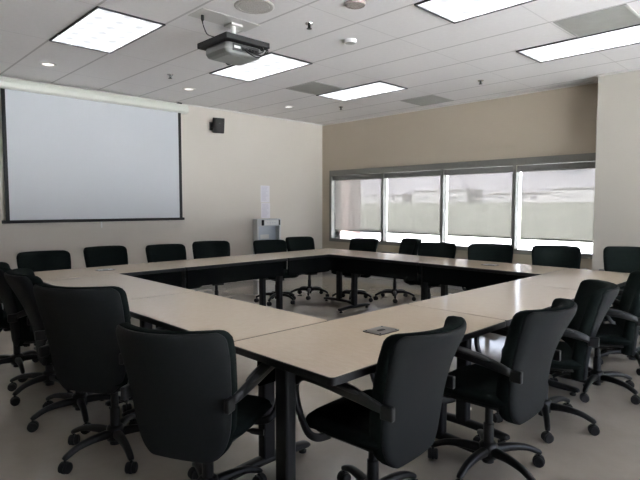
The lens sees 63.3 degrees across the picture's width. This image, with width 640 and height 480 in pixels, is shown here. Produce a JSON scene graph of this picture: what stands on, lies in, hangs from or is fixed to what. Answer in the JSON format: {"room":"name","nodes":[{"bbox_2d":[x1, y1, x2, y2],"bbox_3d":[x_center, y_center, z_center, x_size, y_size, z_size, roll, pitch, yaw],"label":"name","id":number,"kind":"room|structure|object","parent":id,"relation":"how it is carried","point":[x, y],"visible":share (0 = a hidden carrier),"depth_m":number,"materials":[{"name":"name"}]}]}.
{"room":"conference room","nodes":[
{"label":"conference room","id":0,"kind":"room"},
{"bbox_2d":[0,89,321,268],"bbox_3d":[-3.774,-0.607,7.057,10.868,2.997,0.200,-4,5,-44],"label":"wall","id":1,"kind":"structure","parent":0,"point":[223,175],"depth_m":8.95,"materials":[{"name":"beige paint"}]},
{"bbox_2d":[0,77,188,227],"bbox_3d":[-3.115,-1.148,7.404,2.745,1.950,0.122,-4,5,-44],"label":"projection screen","id":2,"kind":"object","parent":1,"relation":"attached to","point":[70,154],"visible":1,"depth_m":7.28,"materials":[{"name":"white fabric"}]},
{"bbox_2d":[2,280,250,308],"bbox_3d":[-3.700,0.843,7.076,10.468,0.100,0.012,-4,5,-44],"label":"baseboard","id":3,"kind":"structure","parent":1,"relation":"attached to","point":[246,280],"depth_m":9.11,"materials":[{"name":"grey plastic"}]},
{"bbox_2d":[0,75,321,125],"bbox_3d":[-3.696,-2.086,6.880,10.468,0.022,0.022,-4,5,-44],"label":"trim","id":4,"kind":"structure","parent":1,"relation":"attached to","point":[0,75],"depth_m":8.39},
{"bbox_2d":[209,117,224,133],"bbox_3d":[-1.705,-1.906,8.651,0.196,0.268,0.283,-3,5,-34],"label":"wall speaker","id":5,"kind":"object","parent":1,"relation":"attached to","point":[217,126],"visible":1,"depth_m":8.56,"materials":[{"name":"black paint"}]},
{"bbox_2d":[215,118,223,132],"bbox_3d":[-1.657,-1.886,8.557,0.150,0.227,0.047,-2,4,-24],"label":"grille","id":6,"kind":"object","parent":5,"relation":"attached to","point":[219,122],"depth_m":8.55,"materials":[{"name":"black plastic"}]},
{"bbox_2d":[261,203,269,217],"bbox_3d":[-1.007,-0.546,9.616,0.210,0.280,0.002,-4,5,-44],"label":"paper notice","id":7,"kind":"object","parent":1,"relation":"attached to","point":[265,207],"visible":1,"depth_m":9.61,"materials":[{"name":"grey paper"}]},
{"bbox_2d":[261,185,269,201],"bbox_3d":[-1.014,-0.850,9.589,0.210,0.310,0.002,-4,5,-44],"label":"paper notice","id":8,"kind":"object","parent":1,"relation":"attached to","point":[265,190],"visible":1,"depth_m":9.60,"materials":[{"name":"grey paper"}]},
{"bbox_2d":[0,0,639,124],"bbox_3d":[0.065,-1.917,3.018,10.868,0.150,11.207,-4,5,-44],"label":"ceiling","id":9,"kind":"structure","parent":0,"point":[399,42],"depth_m":5.56,"materials":[{"name":"tile"}]},
{"bbox_2d":[39,62,56,66],"bbox_3d":[-3.155,-2.036,6.018,0.180,0.008,0.180,-4,5,-44],"label":"recessed light","id":10,"kind":"object","parent":9,"relation":"in","point":[49,64],"visible":1,"depth_m":6.02,"materials":[{"name":"white"}]},
{"bbox_2d":[49,6,165,53],"bbox_3d":[-2.039,-1.960,4.913,0.610,0.014,1.219,-4,5,-44],"label":"recessed light","id":11,"kind":"object","parent":9,"relation":"in","point":[101,29],"visible":1,"depth_m":4.84,"materials":[{"name":"grey plastic"}]},
{"bbox_2d":[182,87,194,90],"bbox_3d":[-1.843,-2.120,7.292,0.180,0.008,0.180,-4,5,-44],"label":"recessed light","id":12,"kind":"object","parent":9,"relation":"in","point":[186,88],"visible":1,"depth_m":7.30,"materials":[{"name":"white"}]},
{"bbox_2d":[188,8,269,65],"bbox_3d":[-0.835,-1.778,4.627,0.635,0.339,0.490,-4,5,-44],"label":"ceiling projector","id":13,"kind":"object","parent":9,"relation":"hanging from","point":[230,48],"visible":1,"depth_m":4.57,"materials":[{"name":"black plastic"}]},
{"bbox_2d":[197,31,269,51],"bbox_3d":[-0.783,-1.754,4.693,0.470,0.047,0.470,-4,5,-44],"label":"shelf","id":14,"kind":"object","parent":13,"relation":"attached to","point":[226,37],"depth_m":4.54,"materials":[{"name":"black"}]},
{"bbox_2d":[234,0,273,13],"bbox_3d":[-0.541,-1.919,4.268,0.330,0.010,0.330,-4,5,-44],"label":"ceiling speaker","id":15,"kind":"object","parent":9,"relation":"attached to","point":[246,6],"visible":1,"depth_m":4.25},
{"bbox_2d":[239,1,269,12],"bbox_3d":[-0.541,-1.915,4.268,0.254,0.004,0.254,-4,5,-44],"label":"grille","id":16,"kind":"object","parent":15,"relation":"attached to","point":[244,6],"depth_m":4.26,"materials":[{"name":"white metal"}]},
{"bbox_2d":[209,52,312,81],"bbox_3d":[-0.728,-2.043,6.186,0.610,0.014,1.219,-4,5,-44],"label":"recessed light","id":17,"kind":"object","parent":9,"relation":"in","point":[270,64],"visible":0.93,"depth_m":6.18,"materials":[{"name":"grey plastic"}]},
{"bbox_2d":[305,22,312,29],"bbox_3d":[-0.097,-1.926,4.673,0.075,0.048,0.076,-4,5,-44],"label":"sprinkler","id":18,"kind":"object","parent":9,"relation":"attached to","point":[309,24],"visible":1,"depth_m":4.66,"materials":[{"name":"silver metal"}]},
{"bbox_2d":[286,81,344,94],"bbox_3d":[-0.067,-2.116,7.252,0.584,0.008,0.584,-4,5,-44],"label":"ceiling vent","id":19,"kind":"object","parent":9,"relation":"in","point":[315,88],"visible":1,"depth_m":7.23,"materials":[{"name":"grey metal"}]},
{"bbox_2d":[344,38,356,44],"bbox_3d":[0.299,-1.962,5.140,0.130,0.038,0.130,-4,5,-44],"label":"smoke detector","id":20,"kind":"object","parent":9,"relation":"attached to","point":[348,41],"visible":1,"depth_m":5.10,"materials":[{"name":"white plastic"}]},
{"bbox_2d":[345,0,365,8],"bbox_3d":[0.286,-1.909,4.208,0.170,0.022,0.170,-4,5,-44],"label":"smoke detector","id":21,"kind":"object","parent":9,"relation":"attached to","point":[350,4],"visible":1,"depth_m":4.18,"materials":[{"name":"white plastic"}]},
{"bbox_2d":[347,3,362,8],"bbox_3d":[0.286,-1.902,4.208,0.131,0.008,0.131,-4,5,-44],"label":"grille","id":22,"kind":"object","parent":21,"relation":"attached to","point":[349,5],"depth_m":4.20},
{"bbox_2d":[316,81,407,101],"bbox_3d":[0.583,-2.127,7.459,0.610,0.014,1.219,-4,5,-44],"label":"recessed light","id":23,"kind":"object","parent":9,"relation":"in","point":[379,87],"visible":1,"depth_m":7.42,"materials":[{"name":"grey plastic"}]},
{"bbox_2d":[401,95,453,105],"bbox_3d":[1.668,-2.171,8.089,0.584,0.008,0.584,-4,5,-44],"label":"ceiling vent","id":24,"kind":"object","parent":9,"relation":"in","point":[431,99],"visible":1,"depth_m":8.06,"materials":[{"name":"grey metal"}]},
{"bbox_2d":[414,0,536,23],"bbox_3d":[1.408,-1.899,3.995,0.610,0.014,1.219,-4,5,-44],"label":"recessed light","id":25,"kind":"object","parent":9,"relation":"in","point":[453,11],"visible":1,"depth_m":4.28,"materials":[{"name":"grey plastic"}]},
{"bbox_2d":[516,24,639,62],"bbox_3d":[2.719,-1.982,5.268,0.610,0.014,1.219,-4,5,-44],"label":"recessed light","id":26,"kind":"object","parent":9,"relation":"in","point":[630,35],"visible":1,"depth_m":5.29,"materials":[{"name":"grey plastic"}]},
{"bbox_2d":[553,4,639,37],"bbox_3d":[2.494,-1.943,4.625,0.584,0.008,0.584,-4,5,-44],"label":"ceiling vent","id":27,"kind":"object","parent":9,"relation":"in","point":[620,16],"visible":1,"depth_m":4.60,"materials":[{"name":"grey metal"}]},
{"bbox_2d":[0,272,639,479],"bbox_3d":[0.064,1.223,3.224,10.868,0.150,11.207,-4,5,-44],"label":"floor","id":28,"kind":"structure","parent":0,"point":[574,453],"depth_m":3.05,"materials":[{"name":"carpet"}]},
{"bbox_2d":[0,299,38,382],"bbox_3d":[-2.497,0.619,4.165,0.678,0.934,0.618,-4,5,-44],"label":"office chair","id":29,"kind":"object","parent":28,"relation":"on","point":[17,358],"visible":0.37,"depth_m":4.17,"materials":[{"name":"black fabric"}]},
{"bbox_2d":[0,262,73,405],"bbox_3d":[-2.010,0.636,3.757,0.729,0.954,0.630,-3,5,-34],"label":"office chair","id":30,"kind":"object","parent":28,"relation":"on","point":[22,334],"visible":0.47,"depth_m":3.51,"materials":[{"name":"black fabric"}]},
{"bbox_2d":[16,250,70,346],"bbox_3d":[-2.729,0.572,5.258,0.707,0.884,0.604,4,5,44],"label":"office chair","id":31,"kind":"object","parent":28,"relation":"on","point":[48,260],"visible":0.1,"depth_m":5.41,"materials":[{"name":"black fabric"}]},
{"bbox_2d":[4,268,131,433],"bbox_3d":[-1.579,0.662,3.283,0.683,0.964,0.619,-3,5,-34],"label":"office chair","id":32,"kind":"object","parent":28,"relation":"on","point":[21,281],"visible":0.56,"depth_m":3.10,"materials":[{"name":"black plastic"}]},
{"bbox_2d":[33,283,169,473],"bbox_3d":[-1.147,0.689,2.802,0.615,0.974,0.696,1,4,15],"label":"office chair","id":33,"kind":"object","parent":28,"relation":"on","point":[80,324],"visible":0.74,"depth_m":2.58,"materials":[{"name":"black fabric"}]},
{"bbox_2d":[83,245,130,318],"bbox_3d":[-2.357,0.528,5.935,0.689,0.884,0.619,3,5,42],"label":"office chair","id":34,"kind":"object","parent":28,"relation":"on","point":[96,256],"visible":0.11,"depth_m":6.07,"materials":[{"name":"black fabric"}]},
{"bbox_2d":[33,262,184,350],"bbox_3d":[-2.048,0.655,4.972,1.342,0.752,0.662,-4,5,-44],"label":"conference table","id":35,"kind":"object","parent":28,"relation":"on","point":[168,274],"visible":0.32,"depth_m":4.99,"materials":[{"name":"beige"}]},
{"bbox_2d":[96,268,114,270],"bbox_3d":[-2.048,0.284,4.947,0.154,0.005,0.116,-4,5,-44],"label":"outlet plate","id":36,"kind":"object","parent":35,"relation":"attached to","point":[110,269],"depth_m":4.94,"materials":[{"name":"grey metal"}]},
{"bbox_2d":[43,274,194,408],"bbox_3d":[-1.591,0.722,4.017,0.662,0.745,1.342,-4,5,-44],"label":"conference table","id":37,"kind":"object","parent":28,"relation":"on","point":[134,287],"visible":0.18,"depth_m":3.99,"materials":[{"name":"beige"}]},
{"bbox_2d":[145,244,201,288],"bbox_3d":[-1.748,0.510,6.210,0.707,0.884,0.609,3,5,42],"label":"office chair","id":38,"kind":"object","parent":28,"relation":"on","point":[158,252],"visible":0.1,"depth_m":6.36,"materials":[{"name":"black fabric"}]},
{"bbox_2d":[116,322,275,479],"bbox_3d":[-0.509,0.766,2.243,0.615,0.894,0.669,1,4,18],"label":"office chair","id":39,"kind":"object","parent":28,"relation":"on","point":[188,403],"visible":0.97,"depth_m":2.03,"materials":[{"name":"black fabric"}]},
{"bbox_2d":[192,241,229,295],"bbox_3d":[-1.362,0.471,6.803,0.609,0.884,0.707,-1,4,-20],"label":"office chair","id":40,"kind":"object","parent":28,"relation":"on","point":[201,249],"visible":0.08,"depth_m":6.96,"materials":[{"name":"black fabric"}]},
{"bbox_2d":[157,254,287,305],"bbox_3d":[-1.084,0.598,5.908,1.342,0.745,0.662,-4,5,-44],"label":"conference table","id":41,"kind":"object","parent":28,"relation":"on","point":[215,270],"visible":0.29,"depth_m":5.71,"materials":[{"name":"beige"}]},
{"bbox_2d":[122,291,327,479],"bbox_3d":[-0.652,0.785,3.055,0.662,0.745,1.342,-4,5,-44],"label":"conference table","id":42,"kind":"object","parent":28,"relation":"on","point":[196,310],"visible":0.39,"depth_m":2.85,"materials":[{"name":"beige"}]},
{"bbox_2d":[253,218,280,280],"bbox_3d":[-0.968,0.168,9.579,0.550,1.120,0.154,-4,5,-44],"label":"water dispenser","id":43,"kind":"object","parent":28,"relation":"on","point":[267,232],"visible":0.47,"depth_m":9.59,"materials":[{"name":"silver metal"}]},
{"bbox_2d":[262,220,279,225],"bbox_3d":[-0.896,-0.320,9.502,0.410,0.100,0.038,-4,5,-44],"label":"control unit","id":44,"kind":"object","parent":43,"relation":"attached to","point":[264,222],"visible":1,"depth_m":9.47,"materials":[{"name":"white plastic"}]},
{"bbox_2d":[253,240,298,305],"bbox_3d":[-0.625,0.446,7.343,0.615,0.864,0.677,-2,4,-28],"label":"office chair","id":45,"kind":"object","parent":28,"relation":"on","point":[260,246],"visible":0.46,"depth_m":7.43,"materials":[{"name":"black fabric"}]},
{"bbox_2d":[285,236,329,299],"bbox_3d":[-0.186,0.405,7.808,0.612,0.884,0.668,-3,5,-38],"label":"office chair","id":46,"kind":"object","parent":28,"relation":"on","point":[298,243],"visible":0.34,"depth_m":7.85,"materials":[{"name":"black fabric"}]},
{"bbox_2d":[257,248,358,311],"bbox_3d":[-0.120,0.536,6.844,1.342,0.745,0.662,-4,5,-44],"label":"conference table","id":47,"kind":"object","parent":28,"relation":"on","point":[315,260],"visible":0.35,"depth_m":6.53,"materials":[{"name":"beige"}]},
{"bbox_2d":[331,238,378,303],"bbox_3d":[0.514,0.426,7.492,0.667,0.884,0.627,-4,5,-44],"label":"office chair","id":48,"kind":"object","parent":28,"relation":"on","point":[359,244],"visible":0.4,"depth_m":7.53,"materials":[{"name":"black fabric"}]},
{"bbox_2d":[234,304,505,479],"bbox_3d":[0.292,0.814,2.572,1.342,0.752,0.662,-4,5,-44],"label":"conference table","id":49,"kind":"object","parent":28,"relation":"on","point":[335,352],"visible":0.59,"depth_m":2.26,"materials":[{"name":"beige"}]},
{"bbox_2d":[363,326,398,335],"bbox_3d":[0.299,0.444,2.541,0.154,0.005,0.116,-4,5,-44],"label":"outlet plate","id":50,"kind":"object","parent":49,"relation":"attached to","point":[378,330],"depth_m":2.52,"materials":[{"name":"black"}]},
{"bbox_2d":[295,316,466,479],"bbox_3d":[0.275,0.767,2.229,0.678,0.894,0.618,3,5,42],"label":"office chair","id":51,"kind":"object","parent":28,"relation":"on","point":[396,421],"visible":0.94,"depth_m":2.00,"materials":[{"name":"black fabric"}]},
{"bbox_2d":[330,251,448,312],"bbox_3d":[0.825,0.568,6.362,0.662,0.745,1.342,-4,5,-44],"label":"conference table","id":52,"kind":"object","parent":28,"relation":"on","point":[388,265],"visible":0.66,"depth_m":6.17,"materials":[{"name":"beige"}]},
{"bbox_2d":[373,238,421,302],"bbox_3d":[1.121,0.424,7.523,0.707,0.884,0.609,-1,4,-10],"label":"office chair","id":53,"kind":"object","parent":28,"relation":"on","point":[408,246],"visible":0.43,"depth_m":7.51,"materials":[{"name":"black fabric"}]},
{"bbox_2d":[403,242,455,298],"bbox_3d":[1.394,0.487,6.579,0.604,0.884,0.707,2,4,33],"label":"office chair","id":54,"kind":"object","parent":28,"relation":"on","point":[432,249],"visible":0.27,"depth_m":6.70,"materials":[{"name":"black fabric"}]},
{"bbox_2d":[462,243,512,290],"bbox_3d":[1.928,0.516,5.901,0.616,0.914,0.684,1,4,21],"label":"office chair","id":55,"kind":"object","parent":28,"relation":"on","point":[492,252],"visible":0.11,"depth_m":6.08,"materials":[{"name":"black fabric"}]},
{"bbox_2d":[418,258,568,295],"bbox_3d":[1.763,0.628,5.400,0.662,0.752,1.342,-4,5,-44],"label":"conference table","id":56,"kind":"object","parent":28,"relation":"on","point":[475,274],"visible":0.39,"depth_m":5.26,"materials":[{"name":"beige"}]},
{"bbox_2d":[409,282,579,442],"bbox_3d":[1.256,0.756,3.509,1.342,0.745,0.662,-4,5,-44],"label":"conference table","id":57,"kind":"object","parent":28,"relation":"on","point":[502,301],"visible":0.44,"depth_m":3.29,"materials":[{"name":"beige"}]},
{"bbox_2d":[428,298,576,479],"bbox_3d":[0.886,0.738,2.603,0.695,0.904,0.616,4,5,44],"label":"office chair","id":58,"kind":"object","parent":28,"relation":"on","point":[515,386],"visible":0.9,"depth_m":2.41,"materials":[{"name":"black fabric"}]},
{"bbox_2d":[493,279,619,443],"bbox_3d":[1.438,0.704,3.208,0.691,0.894,0.616,1,4,20],"label":"office chair","id":59,"kind":"object","parent":28,"relation":"on","point":[593,298],"visible":0.58,"depth_m":3.00,"materials":[{"name":"black fabric"}]},
{"bbox_2d":[532,245,587,269],"bbox_3d":[2.562,0.535,5.624,0.616,0.914,0.684,2,4,23],"label":"office chair","id":60,"kind":"object","parent":28,"relation":"on","point":[563,256],"visible":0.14,"depth_m":5.79,"materials":[{"name":"black fabric"}]},
{"bbox_2d":[509,268,629,385],"bbox_3d":[2.220,0.695,4.445,1.342,0.745,0.662,-4,5,-44],"label":"conference table","id":61,"kind":"object","parent":28,"relation":"on","point":[571,278],"visible":0.16,"depth_m":4.39,"materials":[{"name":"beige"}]},
{"bbox_2d":[550,270,639,404],"bbox_3d":[2.063,0.672,3.770,0.729,0.884,0.630,2,4,24],"label":"office chair","id":62,"kind":"object","parent":28,"relation":"on","point":[623,335],"visible":0.62,"depth_m":3.65,"materials":[{"name":"black fabric"}]},
{"bbox_2d":[599,246,639,343],"bbox_3d":[3.195,0.550,5.314,0.616,0.924,0.691,2,4,26],"label":"office chair","id":63,"kind":"object","parent":28,"relation":"on","point":[625,259],"visible":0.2,"depth_m":5.50,"materials":[{"name":"black fabric"}]},
{"bbox_2d":[600,286,639,375],"bbox_3d":[2.719,0.632,4.369,0.667,0.884,0.627,3,5,36],"label":"office chair","id":64,"kind":"object","parent":28,"relation":"on","point":[612,320],"visible":0.33,"depth_m":4.39,"materials":[{"name":"black plastic"}]},
{"bbox_2d":[322,83,597,269],"bbox_3d":[3.887,-0.590,6.833,0.200,2.997,10.807,-4,5,-44],"label":"wall","id":65,"kind":"structure","parent":0,"point":[563,121],"depth_m":8.23,"materials":[{"name":"beige paint"}]},
{"bbox_2d":[329,167,381,244],"bbox_3d":[0.703,-0.654,10.008,0.120,1.415,1.355,-4,5,-44],"label":"window","id":66,"kind":"structure","parent":65,"relation":"in","point":[334,235],"depth_m":10.35,"materials":[{"name":"metal"}]},
{"bbox_2d":[332,173,380,232],"bbox_3d":[0.705,-0.708,9.984,0.055,1.086,1.259,-4,5,-44],"label":"roller shade","id":67,"kind":"object","parent":66,"relation":"attached to","point":[357,197],"visible":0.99,"depth_m":9.95,"materials":[{"name":"grey fabric"}]},
{"bbox_2d":[328,270,462,289],"bbox_3d":[1.892,0.730,8.822,0.012,0.100,5.280,-4,5,-44],"label":"baseboard","id":68,"kind":"structure","parent":65,"relation":"attached to","point":[374,277],"depth_m":9.41,"materials":[{"name":"grey plastic"}]},
{"bbox_2d":[382,163,441,245],"bbox_3d":[1.613,-0.592,9.075,0.120,1.415,1.255,-4,5,-44],"label":"window","id":69,"kind":"structure","parent":65,"relation":"in","point":[438,166],"depth_m":9.29,"materials":[{"name":"metal"}]},
{"bbox_2d":[384,170,439,234],"bbox_3d":[1.604,-0.647,9.062,0.055,1.086,1.191,-4,5,-44],"label":"roller shade","id":70,"kind":"object","parent":69,"relation":"attached to","point":[413,197],"visible":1,"depth_m":9.02,"materials":[{"name":"white fabric"}]},
{"bbox_2d":[322,81,597,125],"bbox_3d":[1.893,-2.199,8.622,0.022,0.022,5.270,-4,5,-44],"label":"trim","id":71,"kind":"structure","parent":65,"relation":"attached to","point":[580,84],"depth_m":8.08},
{"bbox_2d":[441,158,514,250],"bbox_3d":[2.483,-0.533,8.182,0.120,1.415,1.240,-4,5,-44],"label":"window","id":72,"kind":"structure","parent":65,"relation":"in","point":[497,162],"depth_m":8.29,"materials":[{"name":"metal"}]},
{"bbox_2d":[444,166,512,238],"bbox_3d":[2.474,-0.588,8.170,0.055,1.086,1.176,-4,5,-44],"label":"roller shade","id":73,"kind":"object","parent":72,"relation":"attached to","point":[479,199],"visible":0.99,"depth_m":8.13,"materials":[{"name":"grey fabric"}]},
{"bbox_2d":[513,153,595,258],"bbox_3d":[3.349,-0.474,7.294,0.120,1.415,1.245,-4,5,-44],"label":"window","id":74,"kind":"structure","parent":65,"relation":"in","point":[586,157],"depth_m":7.53,"materials":[{"name":"metal"}]},
{"bbox_2d":[517,161,595,242],"bbox_3d":[3.341,-0.529,7.282,0.055,1.086,1.181,-4,5,-44],"label":"roller shade","id":75,"kind":"object","parent":74,"relation":"attached to","point":[557,199],"visible":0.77,"depth_m":7.28,"materials":[{"name":"white fabric"}]},
{"bbox_2d":[592,70,639,305],"bbox_3d":[5.540,-0.453,4.754,0.338,2.997,5.515,-4,5,-44],"label":"wall","id":76,"kind":"structure","parent":0,"point":[616,222],"depth_m":6.41,"materials":[{"name":"beige paint"}]},
{"bbox_2d":[596,68,639,76],"bbox_3d":[5.404,-1.929,4.539,0.022,0.022,5.537,-4,5,-44],"label":"trim","id":77,"kind":"structure","parent":76,"relation":"attached to","point":[635,69],"depth_m":6.33,"materials":[{"name":"white metal"}]},
{"label":"outside","id":78,"kind":"structure","parent":0,"visible":0},
{"bbox_2d":[387,172,521,193],"bbox_3d":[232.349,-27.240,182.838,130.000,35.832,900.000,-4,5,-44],"label":"hills","id":79,"kind":"structure","parent":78,"point":[520,172],"depth_m":270.31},
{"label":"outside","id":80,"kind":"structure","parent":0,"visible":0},
{"bbox_2d":[373,202,589,242],"bbox_3d":[39.133,-9.647,149.394,215.100,3.020,440.000,-4,5,-44],"label":"lawn","id":81,"kind":"structure","parent":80,"point":[519,202],"depth_m":32.77,"materials":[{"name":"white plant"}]},
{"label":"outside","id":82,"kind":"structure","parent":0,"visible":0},
{"bbox_2d":[344,232,592,253],"bbox_3d":[-16.065,2.316,-8.522,84.900,0.200,170.000,-4,5,-44],"label":"paving","id":83,"kind":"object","parent":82,"point":[462,241],"depth_m":24.91,"materials":[{"name":"concrete"}]},
{"bbox_2d":[344,231,360,233],"bbox_3d":[-2.553,-4.856,35.434,1.700,8.350,13.900,-4,5,-44],"label":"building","id":84,"kind":"structure","parent":83,"relation":"on","point":[345,232],"depth_m":30.80,"materials":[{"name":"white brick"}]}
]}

